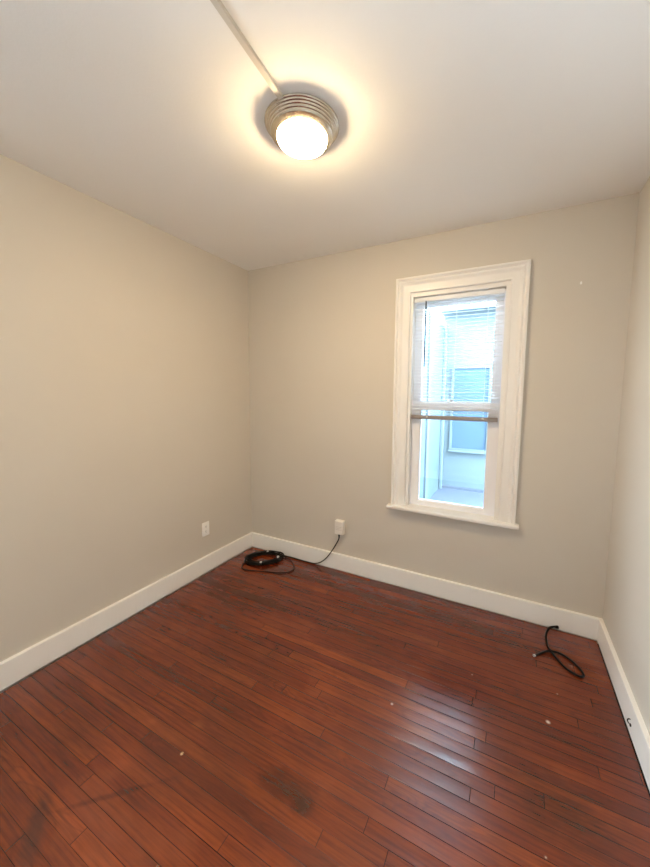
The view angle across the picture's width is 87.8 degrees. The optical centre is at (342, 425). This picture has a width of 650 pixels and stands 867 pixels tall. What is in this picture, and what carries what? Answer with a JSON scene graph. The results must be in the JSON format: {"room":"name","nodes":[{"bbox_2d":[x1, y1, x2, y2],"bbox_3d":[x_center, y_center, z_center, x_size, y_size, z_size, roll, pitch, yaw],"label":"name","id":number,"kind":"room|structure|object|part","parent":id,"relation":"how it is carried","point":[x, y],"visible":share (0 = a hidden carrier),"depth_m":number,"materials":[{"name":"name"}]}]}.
{"room":"empty bedroom","nodes":[
{"label":"empty bedroom","id":0,"kind":"room"},
{"bbox_2d":[0,154,251,693],"bbox_3d":[-1.678,0.010,1.650,0.200,2.600,3.700,3,6,26],"label":"wall","id":1,"kind":"structure","parent":0,"point":[125,381],"depth_m":1.97,"materials":[{"name":"paint"}]},
{"bbox_2d":[0,532,251,690],"bbox_3d":[-1.592,1.192,1.711,0.020,0.130,3.300,3,6,26],"label":"baseboard","id":2,"kind":"structure","parent":1,"relation":"attached to","point":[18,666],"depth_m":2.02,"materials":[{"name":"white wood"}]},
{"bbox_2d":[202,521,208,536],"bbox_3d":[-1.092,0.821,2.683,0.008,0.112,0.069,3,6,26],"label":"power outlet","id":3,"kind":"object","parent":1,"relation":"attached to","point":[205,526],"visible":1,"depth_m":2.68,"materials":[{"name":"white plastic"}]},
{"bbox_2d":[0,547,649,866],"bbox_3d":[-0.410,1.344,1.114,2.614,0.030,3.276,3,6,26],"label":"floor","id":4,"kind":"structure","parent":0,"point":[309,715],"depth_m":1.40,"materials":[{"name":"red wood"}]},
{"bbox_2d":[241,538,338,572],"bbox_3d":[-0.469,1.033,2.757,0.804,0.281,0.359,3,6,26],"label":"coiled cable","id":5,"kind":"object","parent":4,"relation":"on","point":[250,556],"visible":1,"depth_m":2.86,"materials":[{"name":"black rubber"}]},
{"bbox_2d":[533,625,584,677],"bbox_3d":[1.211,1.255,1.925,0.232,0.033,0.369,3,6,26],"label":"cable","id":6,"kind":"object","parent":4,"relation":"on","point":[552,652],"visible":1,"depth_m":1.86,"materials":[{"name":"black rubber"}]},
{"bbox_2d":[0,0,649,270],"bbox_3d":[-0.376,-1.187,0.900,2.713,0.050,3.320,3,6,26],"label":"ceiling","id":7,"kind":"structure","parent":0,"point":[451,114],"depth_m":1.27,"materials":[{"name":"paint"}]},
{"bbox_2d":[210,0,282,98],"bbox_3d":[-0.605,-1.102,0.300,0.021,0.012,2.040,3,6,22],"label":"conduit","id":8,"kind":"object","parent":7,"relation":"attached to","point":[218,4],"visible":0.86,"depth_m":1.03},
{"bbox_2d":[264,93,338,158],"bbox_3d":[-0.162,-1.157,1.346,0.295,0.089,0.295,3,6,26],"label":"ceiling light","id":9,"kind":"object","parent":7,"relation":"attached to","point":[302,125],"visible":1,"depth_m":1.28,"materials":[{"name":"white glass"}]},
{"bbox_3d":[-0.162,-1.137,1.348,0.198,0.049,0.198,3,6,27],"label":"lamp shade","id":10,"kind":"part","parent":9,"relation":"part of","materials":[{"name":"white glass"}]},
{"bbox_2d":[248,193,639,643],"bbox_3d":[0.391,-0.053,2.567,3.073,2.600,0.200,3,6,26],"label":"wall","id":11,"kind":"structure","parent":0,"point":[322,328],"depth_m":2.29,"materials":[{"name":"paint"}]},
{"bbox_2d":[335,519,344,537],"bbox_3d":[-0.026,0.834,2.719,0.077,0.145,0.044,3,6,26],"label":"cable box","id":12,"kind":"object","parent":11,"relation":"attached to","point":[339,524],"visible":1,"depth_m":2.70,"materials":[{"name":"white plastic"}]},
{"bbox_2d":[252,532,601,639],"bbox_3d":[0.329,1.132,2.579,2.673,0.130,0.020,3,6,26],"label":"baseboard","id":13,"kind":"structure","parent":11,"relation":"attached to","point":[584,625],"depth_m":2.38,"materials":[{"name":"white wood"}]},
{"bbox_2d":[386,259,530,529],"bbox_3d":[0.795,-0.171,2.377,0.871,1.689,0.358,3,6,26],"label":"window","id":14,"kind":"structure","parent":11,"relation":"in","point":[498,509],"depth_m":2.24,"materials":[{"name":"white paint"}]},
{"bbox_3d":[0.772,0.215,2.374,0.614,0.762,0.036,3,6,27],"label":"sash","id":15,"kind":"part","parent":14,"relation":"part of","materials":[{"name":"white plastic"}]},
{"bbox_2d":[411,288,504,421],"bbox_3d":[0.752,-0.454,2.265,0.571,0.838,0.040,3,6,26],"label":"window blind","id":16,"kind":"object","parent":14,"relation":"attached to","point":[425,300],"visible":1,"depth_m":2.26,"materials":[{"name":"white plastic"}]},
{"bbox_3d":[0.601,-0.463,2.348,0.001,0.783,0.027,3,6,27],"label":"ladder cord","id":17,"kind":"part","parent":16,"relation":"part of","materials":[{"name":"white fabric"}]},
{"bbox_3d":[0.749,-0.051,2.310,0.567,0.028,0.025,3,6,27],"label":"rail","id":18,"kind":"part","parent":16,"relation":"part of","materials":[{"name":"white plastic"}]},
{"bbox_3d":[0.754,-0.454,2.271,0.001,0.783,0.027,3,6,27],"label":"ladder cord","id":19,"kind":"part","parent":16,"relation":"part of","materials":[{"name":"white fabric"}]},
{"bbox_3d":[0.927,-0.444,2.185,0.001,0.783,0.027,3,6,27],"label":"ladder cord","id":20,"kind":"part","parent":16,"relation":"part of","materials":[{"name":"white fabric"}]},
{"bbox_3d":[0.799,-0.507,2.345,0.614,0.783,0.036,3,6,27],"label":"sash","id":21,"kind":"part","parent":14,"relation":"part of","materials":[{"name":"white plastic"}]},
{"bbox_2d":[603,177,649,734],"bbox_3d":[0.889,0.157,0.368,0.200,2.600,3.700,3,6,26],"label":"wall","id":22,"kind":"structure","parent":0,"point":[626,610],"depth_m":1.62,"materials":[{"name":"paint"}]},
{"bbox_2d":[597,619,649,790],"bbox_3d":[0.778,1.328,0.527,0.020,0.130,3.300,3,6,26],"label":"baseboard","id":23,"kind":"structure","parent":22,"relation":"attached to","point":[639,734],"depth_m":1.49,"materials":[{"name":"white wood"}]},
{"label":"outside","id":24,"kind":"structure","parent":0,"visible":0},
{"bbox_2d":[429,488,483,506],"bbox_3d":[2.095,0.861,4.596,8.000,0.100,4.800,3,6,26],"label":"ground","id":25,"kind":"structure","parent":24,"point":[456,496],"depth_m":4.03,"materials":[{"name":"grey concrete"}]},
{"bbox_2d":[419,309,447,498],"bbox_3d":[0.694,-0.158,3.619,0.465,2.080,1.920,3,6,26],"label":"wall","id":26,"kind":"structure","parent":25,"relation":"on","point":[432,431],"depth_m":3.86,"materials":[{"name":"paint"}]},
{"bbox_2d":[439,303,495,492],"bbox_3d":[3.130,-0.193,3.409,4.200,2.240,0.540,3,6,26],"label":"neighbouring house","id":27,"kind":"structure","parent":25,"relation":"on","point":[464,445],"depth_m":4.24,"materials":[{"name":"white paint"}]},
{"bbox_3d":[1.584,0.335,4.275,0.490,0.015,0.050,3,6,27],"label":"sill","id":28,"kind":"part","parent":27,"relation":"part of","materials":[{"name":"blue paint"}]},
{"bbox_3d":[1.598,-0.211,4.241,0.410,1.020,0.008,3,6,27],"label":"pane","id":29,"kind":"part","parent":27,"relation":"part of","materials":[{"name":"blue glass"}]}
]}

